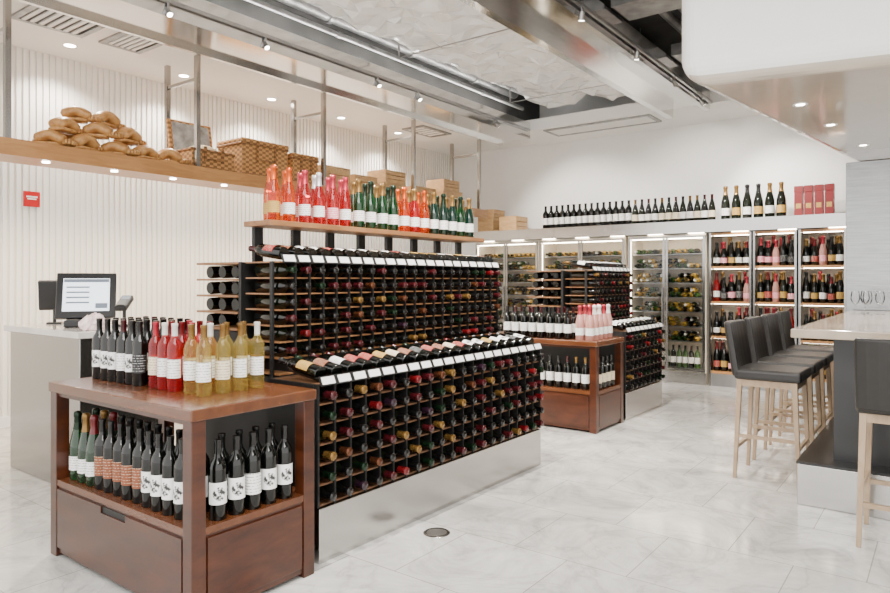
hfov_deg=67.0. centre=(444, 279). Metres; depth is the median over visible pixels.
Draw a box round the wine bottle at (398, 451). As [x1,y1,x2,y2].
[395,444,409,456]
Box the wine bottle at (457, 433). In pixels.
[454,427,466,437]
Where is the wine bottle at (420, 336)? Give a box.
[416,331,426,340]
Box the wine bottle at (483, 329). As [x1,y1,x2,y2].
[476,325,486,332]
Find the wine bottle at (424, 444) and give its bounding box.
[420,437,433,448]
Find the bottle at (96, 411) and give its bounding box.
[92,408,100,427]
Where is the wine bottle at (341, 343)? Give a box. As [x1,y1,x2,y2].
[338,338,351,349]
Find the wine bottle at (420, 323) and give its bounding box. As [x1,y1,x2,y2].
[416,318,427,327]
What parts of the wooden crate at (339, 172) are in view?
lid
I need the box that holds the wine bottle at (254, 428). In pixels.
[252,426,262,452]
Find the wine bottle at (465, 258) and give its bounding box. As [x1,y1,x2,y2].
[453,254,470,260]
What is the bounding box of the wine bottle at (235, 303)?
[232,298,238,310]
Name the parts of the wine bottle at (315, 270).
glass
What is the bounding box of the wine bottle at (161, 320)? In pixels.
[160,319,166,335]
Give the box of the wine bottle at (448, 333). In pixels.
[444,329,454,336]
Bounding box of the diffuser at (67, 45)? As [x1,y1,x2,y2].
[64,44,75,47]
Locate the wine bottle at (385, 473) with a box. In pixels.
[381,466,396,479]
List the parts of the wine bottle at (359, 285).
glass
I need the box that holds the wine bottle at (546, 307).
[544,306,548,336]
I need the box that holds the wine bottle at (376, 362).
[340,350,384,368]
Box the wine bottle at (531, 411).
[526,407,535,414]
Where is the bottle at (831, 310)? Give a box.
[828,309,833,340]
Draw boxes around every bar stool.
[724,319,810,478]
[744,316,823,459]
[761,313,833,444]
[775,311,833,427]
[854,338,889,547]
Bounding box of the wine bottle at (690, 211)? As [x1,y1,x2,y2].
[686,196,693,220]
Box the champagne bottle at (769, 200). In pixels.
[765,182,774,216]
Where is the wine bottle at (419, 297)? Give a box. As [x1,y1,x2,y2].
[416,293,426,301]
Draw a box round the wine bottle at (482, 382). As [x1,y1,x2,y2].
[474,376,486,385]
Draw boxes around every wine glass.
[860,291,869,313]
[875,291,884,313]
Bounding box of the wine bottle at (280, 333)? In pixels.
[256,326,296,340]
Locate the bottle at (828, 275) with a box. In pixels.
[826,274,830,289]
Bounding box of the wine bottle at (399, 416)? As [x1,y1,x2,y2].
[395,409,408,421]
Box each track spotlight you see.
[164,2,172,16]
[262,37,269,49]
[375,77,380,87]
[578,7,584,20]
[634,48,639,59]
[672,76,677,86]
[699,96,705,105]
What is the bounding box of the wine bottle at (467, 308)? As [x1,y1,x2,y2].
[461,304,470,311]
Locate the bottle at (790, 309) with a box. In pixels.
[789,308,793,327]
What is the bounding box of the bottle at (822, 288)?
[819,274,826,302]
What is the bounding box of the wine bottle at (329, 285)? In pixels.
[325,279,338,291]
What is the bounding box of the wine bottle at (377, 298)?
[374,293,385,303]
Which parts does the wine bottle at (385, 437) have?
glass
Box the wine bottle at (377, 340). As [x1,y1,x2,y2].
[374,335,385,345]
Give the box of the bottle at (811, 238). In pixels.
[809,237,813,264]
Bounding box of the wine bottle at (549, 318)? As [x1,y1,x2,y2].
[546,307,553,337]
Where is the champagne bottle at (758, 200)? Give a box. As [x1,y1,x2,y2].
[754,183,762,216]
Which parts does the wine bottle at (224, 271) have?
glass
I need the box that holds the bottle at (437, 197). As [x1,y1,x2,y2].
[436,195,439,211]
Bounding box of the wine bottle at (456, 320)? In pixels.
[452,316,462,324]
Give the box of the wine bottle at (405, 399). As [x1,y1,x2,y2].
[395,391,409,403]
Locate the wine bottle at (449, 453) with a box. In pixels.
[443,446,455,457]
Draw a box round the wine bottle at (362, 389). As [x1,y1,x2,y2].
[352,381,367,394]
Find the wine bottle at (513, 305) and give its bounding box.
[511,305,513,332]
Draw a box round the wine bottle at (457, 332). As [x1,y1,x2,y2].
[452,328,462,336]
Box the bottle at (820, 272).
[817,271,821,302]
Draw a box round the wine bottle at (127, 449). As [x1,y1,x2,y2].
[121,425,135,499]
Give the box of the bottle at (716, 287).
[713,272,719,300]
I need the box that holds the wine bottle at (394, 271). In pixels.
[385,266,397,276]
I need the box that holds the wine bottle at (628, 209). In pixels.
[626,200,631,223]
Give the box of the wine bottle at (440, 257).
[422,252,445,259]
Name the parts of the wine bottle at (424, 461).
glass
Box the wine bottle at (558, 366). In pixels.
[555,355,562,386]
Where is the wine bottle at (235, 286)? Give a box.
[232,282,238,294]
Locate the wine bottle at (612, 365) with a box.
[609,354,614,385]
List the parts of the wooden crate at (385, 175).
panel, lid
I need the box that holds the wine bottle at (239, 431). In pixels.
[231,429,246,456]
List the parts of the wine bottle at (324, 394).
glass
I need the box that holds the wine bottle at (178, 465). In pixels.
[173,438,182,519]
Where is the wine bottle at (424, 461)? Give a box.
[420,454,433,465]
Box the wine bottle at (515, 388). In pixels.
[510,383,520,391]
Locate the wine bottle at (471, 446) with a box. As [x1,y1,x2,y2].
[464,439,476,450]
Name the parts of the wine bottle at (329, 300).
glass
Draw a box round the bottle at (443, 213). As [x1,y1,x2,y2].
[439,193,447,234]
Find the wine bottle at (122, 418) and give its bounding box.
[116,415,125,437]
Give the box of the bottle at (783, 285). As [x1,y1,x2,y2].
[780,271,786,301]
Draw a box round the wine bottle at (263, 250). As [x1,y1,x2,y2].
[248,244,288,259]
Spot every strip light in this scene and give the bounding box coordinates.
[758,268,793,268]
[803,231,842,232]
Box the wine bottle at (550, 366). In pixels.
[546,355,553,385]
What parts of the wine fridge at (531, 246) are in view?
door, handle, door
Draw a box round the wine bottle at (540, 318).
[537,307,544,337]
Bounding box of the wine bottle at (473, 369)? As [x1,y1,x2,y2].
[464,363,476,372]
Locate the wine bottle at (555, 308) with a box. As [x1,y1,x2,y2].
[553,307,556,336]
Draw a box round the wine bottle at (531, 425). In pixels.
[526,421,536,428]
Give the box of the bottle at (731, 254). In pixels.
[728,241,734,265]
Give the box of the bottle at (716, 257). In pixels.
[713,242,719,265]
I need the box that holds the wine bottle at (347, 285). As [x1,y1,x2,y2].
[338,279,350,291]
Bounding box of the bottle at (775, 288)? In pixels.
[772,274,779,301]
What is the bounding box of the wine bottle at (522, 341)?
[488,333,525,345]
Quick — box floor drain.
[423,527,449,537]
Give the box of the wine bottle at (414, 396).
[408,389,421,400]
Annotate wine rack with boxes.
[197,219,499,461]
[268,343,541,564]
[528,266,630,379]
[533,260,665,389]
[599,322,662,420]
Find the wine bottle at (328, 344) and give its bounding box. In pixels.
[325,339,338,351]
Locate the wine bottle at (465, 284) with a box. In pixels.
[461,280,470,288]
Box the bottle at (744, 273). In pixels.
[742,272,746,287]
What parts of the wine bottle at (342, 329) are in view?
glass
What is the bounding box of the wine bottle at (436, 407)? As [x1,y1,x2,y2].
[432,400,445,411]
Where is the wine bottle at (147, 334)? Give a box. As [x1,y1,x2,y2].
[143,319,151,381]
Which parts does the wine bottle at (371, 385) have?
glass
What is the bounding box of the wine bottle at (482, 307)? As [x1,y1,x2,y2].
[476,303,485,310]
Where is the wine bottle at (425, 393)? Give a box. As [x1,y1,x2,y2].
[420,386,433,397]
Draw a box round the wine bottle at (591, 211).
[588,203,593,225]
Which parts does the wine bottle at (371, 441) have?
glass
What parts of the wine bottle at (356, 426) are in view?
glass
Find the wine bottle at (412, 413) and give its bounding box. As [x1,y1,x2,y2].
[408,406,421,417]
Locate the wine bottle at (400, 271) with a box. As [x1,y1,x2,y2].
[396,267,407,276]
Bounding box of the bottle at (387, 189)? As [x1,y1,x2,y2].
[385,187,390,204]
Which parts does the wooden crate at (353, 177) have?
panel, lid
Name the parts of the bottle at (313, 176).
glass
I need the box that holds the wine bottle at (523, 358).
[518,354,528,361]
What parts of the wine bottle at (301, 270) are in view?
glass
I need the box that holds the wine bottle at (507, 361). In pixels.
[501,356,512,364]
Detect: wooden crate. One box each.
[318,165,349,188]
[350,174,376,191]
[367,169,405,184]
[377,181,405,196]
[406,186,435,200]
[426,179,458,191]
[436,189,462,205]
[478,209,504,220]
[478,220,498,231]
[499,216,527,230]
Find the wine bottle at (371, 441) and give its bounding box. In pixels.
[367,433,382,446]
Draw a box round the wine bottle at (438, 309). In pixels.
[435,305,445,313]
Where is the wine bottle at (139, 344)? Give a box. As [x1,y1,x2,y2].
[132,321,146,385]
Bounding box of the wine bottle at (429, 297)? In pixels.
[426,292,436,301]
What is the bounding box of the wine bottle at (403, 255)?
[384,250,409,258]
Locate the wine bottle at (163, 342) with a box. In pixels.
[157,322,169,389]
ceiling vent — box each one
[12,4,105,37]
[98,32,162,53]
[402,125,451,137]
[543,114,661,136]
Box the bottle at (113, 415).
[109,412,117,436]
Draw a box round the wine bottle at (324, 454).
[320,446,336,460]
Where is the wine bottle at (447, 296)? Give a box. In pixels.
[444,292,453,300]
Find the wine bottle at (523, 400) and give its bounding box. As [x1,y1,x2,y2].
[518,396,528,403]
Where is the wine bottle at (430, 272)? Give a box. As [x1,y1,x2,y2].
[426,268,436,276]
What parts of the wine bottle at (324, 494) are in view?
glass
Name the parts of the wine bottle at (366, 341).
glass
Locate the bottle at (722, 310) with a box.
[720,309,723,334]
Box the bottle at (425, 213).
[423,194,429,232]
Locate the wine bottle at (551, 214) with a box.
[548,206,553,227]
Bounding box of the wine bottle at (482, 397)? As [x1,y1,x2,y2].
[474,391,485,400]
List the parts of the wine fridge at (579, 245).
door, door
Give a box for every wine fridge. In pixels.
[475,240,539,331]
[540,237,627,287]
[628,233,708,384]
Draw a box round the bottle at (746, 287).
[743,277,748,301]
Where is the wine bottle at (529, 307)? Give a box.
[527,306,531,335]
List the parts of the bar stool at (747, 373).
leg, backrest, leg, seat, seat frame, leg, leg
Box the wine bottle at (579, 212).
[577,204,582,226]
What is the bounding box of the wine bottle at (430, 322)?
[426,318,436,326]
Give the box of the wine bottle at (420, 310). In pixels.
[416,306,426,314]
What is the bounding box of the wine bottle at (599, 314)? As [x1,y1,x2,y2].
[597,305,603,338]
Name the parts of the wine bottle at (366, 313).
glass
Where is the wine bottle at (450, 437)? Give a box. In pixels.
[443,430,455,441]
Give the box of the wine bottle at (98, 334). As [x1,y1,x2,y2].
[92,318,103,378]
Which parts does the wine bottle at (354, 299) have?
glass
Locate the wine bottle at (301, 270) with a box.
[297,264,311,276]
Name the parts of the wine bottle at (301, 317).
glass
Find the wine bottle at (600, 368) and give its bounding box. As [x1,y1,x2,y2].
[599,357,601,389]
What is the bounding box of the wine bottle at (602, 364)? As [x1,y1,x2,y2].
[600,356,605,387]
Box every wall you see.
[0,43,451,416]
[452,94,856,254]
[846,159,889,311]
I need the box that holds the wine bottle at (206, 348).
[202,321,216,386]
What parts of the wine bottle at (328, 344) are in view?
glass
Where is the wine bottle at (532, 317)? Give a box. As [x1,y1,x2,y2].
[529,306,535,336]
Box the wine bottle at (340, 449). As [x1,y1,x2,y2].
[336,441,352,455]
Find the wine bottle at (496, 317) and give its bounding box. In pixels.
[491,313,500,319]
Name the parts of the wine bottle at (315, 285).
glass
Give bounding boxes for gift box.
[794,186,803,214]
[804,185,813,214]
[814,184,824,213]
[825,183,834,213]
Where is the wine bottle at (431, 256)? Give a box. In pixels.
[416,252,437,259]
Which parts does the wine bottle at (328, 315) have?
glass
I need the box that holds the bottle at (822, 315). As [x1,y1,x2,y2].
[819,314,826,340]
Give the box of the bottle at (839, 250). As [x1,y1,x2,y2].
[836,235,843,264]
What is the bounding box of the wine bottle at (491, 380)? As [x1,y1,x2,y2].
[483,374,494,383]
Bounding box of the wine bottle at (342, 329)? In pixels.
[338,323,350,335]
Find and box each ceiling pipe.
[244,0,523,110]
[276,0,518,98]
[309,3,522,95]
[659,11,681,34]
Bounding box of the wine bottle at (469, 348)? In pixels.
[434,339,475,353]
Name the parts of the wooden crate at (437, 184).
panel, lid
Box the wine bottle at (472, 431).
[464,424,475,434]
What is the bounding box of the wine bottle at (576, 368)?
[572,357,579,388]
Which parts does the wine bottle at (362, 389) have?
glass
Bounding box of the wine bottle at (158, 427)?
[153,424,164,447]
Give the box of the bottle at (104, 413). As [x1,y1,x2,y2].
[100,409,108,434]
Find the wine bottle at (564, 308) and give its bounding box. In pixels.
[561,307,565,337]
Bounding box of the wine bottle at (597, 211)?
[594,202,600,225]
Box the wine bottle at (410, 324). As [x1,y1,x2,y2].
[406,319,417,328]
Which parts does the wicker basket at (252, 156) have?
lid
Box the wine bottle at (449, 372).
[443,366,455,376]
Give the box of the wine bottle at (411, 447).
[408,440,421,452]
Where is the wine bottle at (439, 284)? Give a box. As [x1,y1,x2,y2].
[435,280,444,288]
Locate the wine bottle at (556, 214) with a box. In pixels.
[554,205,558,227]
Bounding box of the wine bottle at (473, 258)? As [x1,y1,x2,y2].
[458,254,477,260]
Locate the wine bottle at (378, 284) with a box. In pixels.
[374,280,386,290]
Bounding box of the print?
[26,196,37,199]
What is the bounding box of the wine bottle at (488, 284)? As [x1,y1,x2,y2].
[484,280,493,287]
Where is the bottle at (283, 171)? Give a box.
[280,170,291,220]
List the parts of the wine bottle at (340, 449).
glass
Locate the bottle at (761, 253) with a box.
[757,238,764,265]
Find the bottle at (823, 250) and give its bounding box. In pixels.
[819,236,826,264]
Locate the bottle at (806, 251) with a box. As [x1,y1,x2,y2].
[803,239,809,264]
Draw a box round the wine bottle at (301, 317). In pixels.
[297,310,311,323]
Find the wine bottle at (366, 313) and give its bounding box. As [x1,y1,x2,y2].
[362,307,374,318]
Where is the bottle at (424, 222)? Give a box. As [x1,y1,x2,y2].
[420,190,428,233]
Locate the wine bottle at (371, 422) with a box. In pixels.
[367,415,382,428]
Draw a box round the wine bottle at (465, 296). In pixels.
[461,292,470,299]
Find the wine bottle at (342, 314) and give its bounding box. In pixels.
[338,309,350,320]
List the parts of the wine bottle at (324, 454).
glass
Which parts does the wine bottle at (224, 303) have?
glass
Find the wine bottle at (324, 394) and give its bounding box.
[320,386,337,401]
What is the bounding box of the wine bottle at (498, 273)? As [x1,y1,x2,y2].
[491,269,500,276]
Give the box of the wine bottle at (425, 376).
[420,370,433,380]
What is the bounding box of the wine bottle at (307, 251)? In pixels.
[289,245,316,254]
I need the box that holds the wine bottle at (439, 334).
[435,329,445,337]
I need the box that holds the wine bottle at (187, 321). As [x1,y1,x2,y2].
[186,320,192,338]
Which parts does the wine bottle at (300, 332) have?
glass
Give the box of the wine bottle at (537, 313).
[535,306,539,335]
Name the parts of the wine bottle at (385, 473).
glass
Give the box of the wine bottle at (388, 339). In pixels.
[385,334,396,344]
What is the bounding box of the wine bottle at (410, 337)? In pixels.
[406,332,417,341]
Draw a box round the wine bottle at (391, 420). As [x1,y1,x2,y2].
[381,412,395,424]
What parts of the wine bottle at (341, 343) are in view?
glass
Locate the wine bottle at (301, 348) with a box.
[297,342,311,354]
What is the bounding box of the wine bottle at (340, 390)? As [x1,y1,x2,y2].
[336,384,352,397]
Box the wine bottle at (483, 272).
[476,269,485,276]
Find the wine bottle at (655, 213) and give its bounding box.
[652,198,658,222]
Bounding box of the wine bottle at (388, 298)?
[385,293,396,303]
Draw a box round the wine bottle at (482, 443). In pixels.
[474,436,486,446]
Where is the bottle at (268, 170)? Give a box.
[263,168,275,219]
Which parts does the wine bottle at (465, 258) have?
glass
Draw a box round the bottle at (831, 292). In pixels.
[827,276,835,302]
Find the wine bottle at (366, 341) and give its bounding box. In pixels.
[362,336,374,346]
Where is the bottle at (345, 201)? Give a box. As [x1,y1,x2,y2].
[339,177,350,226]
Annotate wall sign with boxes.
[23,191,39,206]
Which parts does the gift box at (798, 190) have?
box lid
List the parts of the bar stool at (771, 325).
leg, backrest, leg, seat, leg, leg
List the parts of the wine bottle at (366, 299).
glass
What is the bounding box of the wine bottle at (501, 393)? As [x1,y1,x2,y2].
[493,387,504,396]
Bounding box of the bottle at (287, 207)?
[282,167,295,221]
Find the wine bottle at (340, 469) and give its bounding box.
[336,461,352,475]
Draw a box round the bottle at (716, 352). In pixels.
[714,341,719,370]
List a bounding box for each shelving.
[709,231,752,388]
[753,230,797,392]
[798,228,845,394]
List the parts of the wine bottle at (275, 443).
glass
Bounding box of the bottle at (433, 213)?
[429,192,438,233]
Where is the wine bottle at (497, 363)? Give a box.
[493,358,504,366]
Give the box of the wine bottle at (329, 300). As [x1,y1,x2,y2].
[325,294,337,306]
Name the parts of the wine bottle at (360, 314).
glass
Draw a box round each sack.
[33,129,77,146]
[48,117,84,134]
[60,106,102,123]
[69,133,104,151]
[82,122,122,139]
[92,110,125,129]
[100,141,139,155]
[113,127,146,145]
[133,145,161,159]
[158,148,190,164]
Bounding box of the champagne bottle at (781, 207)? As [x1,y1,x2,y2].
[776,181,786,215]
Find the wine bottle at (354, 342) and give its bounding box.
[350,337,363,348]
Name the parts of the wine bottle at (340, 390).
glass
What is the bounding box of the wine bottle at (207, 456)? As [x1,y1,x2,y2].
[206,453,209,511]
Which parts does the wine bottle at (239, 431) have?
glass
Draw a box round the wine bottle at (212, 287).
[206,281,230,293]
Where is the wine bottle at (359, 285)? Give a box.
[350,279,362,290]
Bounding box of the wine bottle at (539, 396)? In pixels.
[533,391,543,399]
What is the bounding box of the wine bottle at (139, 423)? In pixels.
[134,419,144,443]
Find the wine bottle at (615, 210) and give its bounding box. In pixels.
[613,201,618,224]
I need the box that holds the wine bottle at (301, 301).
[297,295,310,307]
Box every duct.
[611,0,681,20]
[671,42,681,62]
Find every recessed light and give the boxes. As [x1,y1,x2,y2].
[62,43,77,48]
[177,74,189,77]
[266,98,276,100]
[792,103,807,106]
[824,123,837,126]
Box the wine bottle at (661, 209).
[659,198,664,221]
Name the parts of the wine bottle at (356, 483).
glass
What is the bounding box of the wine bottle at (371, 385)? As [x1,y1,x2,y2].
[367,379,382,391]
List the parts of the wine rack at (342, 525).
frame, tag rail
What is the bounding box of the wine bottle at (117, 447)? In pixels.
[112,422,125,495]
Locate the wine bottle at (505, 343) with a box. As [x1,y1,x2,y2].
[471,335,510,347]
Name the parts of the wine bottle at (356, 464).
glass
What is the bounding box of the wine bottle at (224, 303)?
[219,297,238,310]
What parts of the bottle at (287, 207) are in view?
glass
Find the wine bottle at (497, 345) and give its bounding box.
[462,336,501,349]
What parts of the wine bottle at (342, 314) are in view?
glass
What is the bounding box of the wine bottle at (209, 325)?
[202,323,217,390]
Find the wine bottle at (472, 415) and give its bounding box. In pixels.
[464,409,475,418]
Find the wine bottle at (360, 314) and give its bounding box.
[350,308,363,319]
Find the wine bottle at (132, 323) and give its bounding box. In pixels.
[125,320,135,384]
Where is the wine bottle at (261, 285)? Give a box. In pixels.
[254,279,296,292]
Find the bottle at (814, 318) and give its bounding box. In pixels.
[811,311,818,340]
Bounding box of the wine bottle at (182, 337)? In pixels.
[178,321,186,387]
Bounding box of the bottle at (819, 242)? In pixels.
[817,236,820,250]
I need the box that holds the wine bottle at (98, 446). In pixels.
[94,418,107,489]
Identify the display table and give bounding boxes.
[49,377,315,592]
[499,332,623,433]
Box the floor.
[0,382,889,592]
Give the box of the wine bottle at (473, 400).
[464,393,476,403]
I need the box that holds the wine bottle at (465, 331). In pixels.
[461,327,470,334]
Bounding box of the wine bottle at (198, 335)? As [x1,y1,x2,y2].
[196,320,202,384]
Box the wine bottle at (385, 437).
[381,430,395,442]
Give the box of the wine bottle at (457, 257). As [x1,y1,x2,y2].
[440,253,462,260]
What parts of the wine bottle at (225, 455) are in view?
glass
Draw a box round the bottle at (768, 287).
[764,271,771,301]
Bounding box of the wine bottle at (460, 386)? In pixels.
[454,380,465,389]
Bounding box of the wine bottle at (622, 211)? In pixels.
[619,201,625,223]
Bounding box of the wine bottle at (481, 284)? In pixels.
[476,280,485,287]
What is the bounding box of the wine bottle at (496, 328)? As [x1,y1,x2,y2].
[491,324,500,330]
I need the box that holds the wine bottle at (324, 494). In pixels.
[320,486,336,500]
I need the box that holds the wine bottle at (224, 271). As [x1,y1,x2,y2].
[219,265,238,277]
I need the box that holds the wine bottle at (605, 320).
[601,304,607,337]
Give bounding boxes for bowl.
[875,291,884,304]
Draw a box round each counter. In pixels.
[4,321,159,482]
[791,310,889,519]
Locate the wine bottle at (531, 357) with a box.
[526,353,536,360]
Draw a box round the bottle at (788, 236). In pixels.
[786,235,790,264]
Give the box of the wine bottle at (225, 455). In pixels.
[218,432,229,509]
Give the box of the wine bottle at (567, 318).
[564,307,571,338]
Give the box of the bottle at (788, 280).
[787,276,789,301]
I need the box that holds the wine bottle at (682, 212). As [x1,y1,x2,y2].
[679,196,685,220]
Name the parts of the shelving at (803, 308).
panel, shelf, shelf, shelf, shelf, panel, panel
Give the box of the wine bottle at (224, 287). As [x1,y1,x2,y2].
[219,281,238,293]
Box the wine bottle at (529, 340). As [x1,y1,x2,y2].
[496,332,533,344]
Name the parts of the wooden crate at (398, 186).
lid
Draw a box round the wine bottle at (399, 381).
[395,374,409,385]
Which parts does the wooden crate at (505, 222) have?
panel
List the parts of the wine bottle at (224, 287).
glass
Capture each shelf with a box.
[0,0,487,217]
[57,477,303,535]
[197,262,238,265]
[197,279,238,280]
[197,294,238,296]
[197,309,238,313]
[213,325,237,330]
[244,219,483,242]
[474,213,845,241]
[492,257,534,259]
[498,270,534,270]
[528,270,560,271]
[528,279,560,279]
[528,288,560,288]
[528,296,560,297]
[528,304,560,306]
[541,376,620,394]
[545,255,621,257]
[633,253,701,255]
[634,310,701,312]
[636,268,701,269]
[637,296,701,297]
[668,325,701,327]
[668,339,701,342]
[668,363,701,369]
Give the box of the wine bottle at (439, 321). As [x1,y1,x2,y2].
[435,317,445,325]
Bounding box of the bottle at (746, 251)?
[743,241,748,265]
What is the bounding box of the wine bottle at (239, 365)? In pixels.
[233,323,247,390]
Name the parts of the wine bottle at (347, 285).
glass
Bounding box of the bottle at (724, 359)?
[721,341,727,370]
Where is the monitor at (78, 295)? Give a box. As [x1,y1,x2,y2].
[55,273,116,327]
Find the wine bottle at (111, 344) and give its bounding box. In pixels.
[107,319,118,381]
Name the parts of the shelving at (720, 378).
panel, shelf, shelf, shelf, shelf, shelf, panel, panel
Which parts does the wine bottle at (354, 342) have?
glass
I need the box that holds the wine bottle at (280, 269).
[255,263,296,276]
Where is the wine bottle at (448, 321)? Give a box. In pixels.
[444,317,453,323]
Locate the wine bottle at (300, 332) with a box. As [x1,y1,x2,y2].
[297,326,310,338]
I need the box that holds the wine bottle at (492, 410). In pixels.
[483,403,495,413]
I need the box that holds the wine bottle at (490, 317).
[484,314,493,321]
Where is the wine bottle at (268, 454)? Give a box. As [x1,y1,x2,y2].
[260,428,276,503]
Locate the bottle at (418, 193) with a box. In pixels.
[417,192,422,232]
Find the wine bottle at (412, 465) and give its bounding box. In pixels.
[408,458,421,470]
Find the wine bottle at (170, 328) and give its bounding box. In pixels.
[168,321,174,339]
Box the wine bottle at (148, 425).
[144,422,153,444]
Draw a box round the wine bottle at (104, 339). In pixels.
[100,319,110,379]
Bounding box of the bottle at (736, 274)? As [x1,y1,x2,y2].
[735,274,737,300]
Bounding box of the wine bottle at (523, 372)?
[518,368,528,375]
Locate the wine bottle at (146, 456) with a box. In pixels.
[141,430,154,507]
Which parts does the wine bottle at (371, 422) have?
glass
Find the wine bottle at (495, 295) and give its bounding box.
[491,291,500,298]
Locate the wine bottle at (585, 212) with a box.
[582,203,587,225]
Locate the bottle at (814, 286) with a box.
[811,274,818,302]
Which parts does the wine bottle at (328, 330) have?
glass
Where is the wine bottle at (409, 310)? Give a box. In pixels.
[406,306,417,315]
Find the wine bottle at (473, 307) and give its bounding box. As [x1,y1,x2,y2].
[469,303,478,310]
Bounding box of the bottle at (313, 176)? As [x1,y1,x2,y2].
[309,175,315,222]
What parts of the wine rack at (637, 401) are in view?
frame, tag rail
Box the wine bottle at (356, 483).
[352,475,367,489]
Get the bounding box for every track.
[159,0,529,130]
[571,0,711,103]
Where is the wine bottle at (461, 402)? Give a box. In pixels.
[454,396,465,405]
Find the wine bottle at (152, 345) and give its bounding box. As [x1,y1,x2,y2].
[148,322,160,387]
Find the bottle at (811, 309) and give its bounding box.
[809,308,813,339]
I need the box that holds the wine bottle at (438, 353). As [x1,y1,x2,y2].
[402,343,444,358]
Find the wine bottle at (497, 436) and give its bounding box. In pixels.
[493,431,504,440]
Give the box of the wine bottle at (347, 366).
[311,353,356,372]
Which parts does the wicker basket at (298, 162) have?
lid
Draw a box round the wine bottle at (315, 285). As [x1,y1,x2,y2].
[311,279,325,291]
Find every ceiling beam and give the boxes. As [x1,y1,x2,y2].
[16,0,529,145]
[205,0,539,120]
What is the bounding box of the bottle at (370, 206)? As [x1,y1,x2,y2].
[365,181,375,228]
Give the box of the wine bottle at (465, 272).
[461,269,470,276]
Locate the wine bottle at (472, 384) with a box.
[464,378,475,387]
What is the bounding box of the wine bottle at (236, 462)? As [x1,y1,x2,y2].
[228,435,244,514]
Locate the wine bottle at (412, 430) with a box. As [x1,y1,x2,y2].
[408,423,421,435]
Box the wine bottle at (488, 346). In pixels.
[453,337,493,350]
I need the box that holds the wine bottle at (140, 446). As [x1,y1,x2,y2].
[132,427,145,503]
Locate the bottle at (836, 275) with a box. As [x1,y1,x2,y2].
[834,274,837,289]
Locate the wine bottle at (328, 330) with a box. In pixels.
[325,324,338,336]
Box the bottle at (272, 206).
[267,164,279,219]
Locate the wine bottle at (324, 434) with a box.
[320,426,336,440]
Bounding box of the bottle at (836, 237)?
[835,236,837,248]
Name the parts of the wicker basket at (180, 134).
lid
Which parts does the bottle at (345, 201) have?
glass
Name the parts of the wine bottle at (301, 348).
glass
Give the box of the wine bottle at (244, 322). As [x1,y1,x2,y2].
[236,321,250,385]
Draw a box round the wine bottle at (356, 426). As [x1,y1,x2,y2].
[352,418,367,432]
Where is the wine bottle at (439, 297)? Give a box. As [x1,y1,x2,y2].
[435,293,444,300]
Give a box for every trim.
[460,0,672,118]
[545,0,709,110]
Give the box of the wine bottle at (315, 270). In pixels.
[311,264,324,276]
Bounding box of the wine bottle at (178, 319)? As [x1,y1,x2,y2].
[177,318,182,335]
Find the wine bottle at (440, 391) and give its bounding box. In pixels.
[432,384,445,394]
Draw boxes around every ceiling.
[0,0,760,154]
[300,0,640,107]
[600,0,682,66]
[682,0,889,161]
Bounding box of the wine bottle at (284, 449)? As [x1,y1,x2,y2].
[276,424,292,498]
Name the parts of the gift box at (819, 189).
box lid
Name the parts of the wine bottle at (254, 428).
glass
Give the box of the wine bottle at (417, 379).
[408,372,421,382]
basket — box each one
[166,118,234,171]
[217,137,288,178]
[288,152,318,182]
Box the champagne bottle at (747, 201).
[742,184,751,217]
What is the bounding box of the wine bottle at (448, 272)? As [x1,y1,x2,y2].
[444,268,454,276]
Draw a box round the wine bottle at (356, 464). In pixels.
[352,456,367,470]
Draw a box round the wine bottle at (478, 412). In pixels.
[474,406,485,416]
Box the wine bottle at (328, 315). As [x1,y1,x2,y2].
[325,309,338,321]
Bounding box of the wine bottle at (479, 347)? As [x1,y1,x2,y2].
[444,338,484,352]
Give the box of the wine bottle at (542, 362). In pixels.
[541,359,544,384]
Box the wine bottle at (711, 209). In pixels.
[708,194,715,219]
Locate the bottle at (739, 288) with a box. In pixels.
[736,272,742,301]
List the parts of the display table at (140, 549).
leg, drawer, leg, leg, panel, leg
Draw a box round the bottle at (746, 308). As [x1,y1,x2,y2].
[744,307,748,317]
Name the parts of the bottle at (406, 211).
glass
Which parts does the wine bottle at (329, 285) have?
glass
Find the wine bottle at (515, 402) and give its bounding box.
[510,398,520,405]
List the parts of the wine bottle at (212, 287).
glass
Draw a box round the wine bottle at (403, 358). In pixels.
[367,347,410,363]
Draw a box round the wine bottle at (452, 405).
[443,398,455,408]
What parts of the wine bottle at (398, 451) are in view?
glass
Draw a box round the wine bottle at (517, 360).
[510,356,520,363]
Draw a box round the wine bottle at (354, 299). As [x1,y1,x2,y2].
[350,294,362,305]
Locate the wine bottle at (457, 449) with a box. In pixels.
[454,443,466,453]
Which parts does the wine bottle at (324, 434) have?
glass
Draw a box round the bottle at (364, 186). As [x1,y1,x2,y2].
[362,183,367,227]
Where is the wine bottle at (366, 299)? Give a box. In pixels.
[362,293,374,304]
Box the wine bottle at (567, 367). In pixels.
[563,356,570,387]
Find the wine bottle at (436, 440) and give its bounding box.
[432,434,444,444]
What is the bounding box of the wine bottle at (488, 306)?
[484,302,493,310]
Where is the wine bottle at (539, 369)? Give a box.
[533,365,543,372]
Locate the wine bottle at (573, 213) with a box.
[571,204,576,226]
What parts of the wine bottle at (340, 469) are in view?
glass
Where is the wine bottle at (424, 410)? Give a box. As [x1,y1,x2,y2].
[420,403,433,414]
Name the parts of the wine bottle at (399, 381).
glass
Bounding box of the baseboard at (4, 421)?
[0,416,9,427]
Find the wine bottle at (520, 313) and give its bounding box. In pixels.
[519,306,521,333]
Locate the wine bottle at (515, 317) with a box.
[512,306,518,333]
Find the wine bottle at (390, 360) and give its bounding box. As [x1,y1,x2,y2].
[353,348,398,365]
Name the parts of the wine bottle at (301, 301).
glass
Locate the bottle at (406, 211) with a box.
[404,191,411,231]
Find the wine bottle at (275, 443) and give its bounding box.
[268,422,278,449]

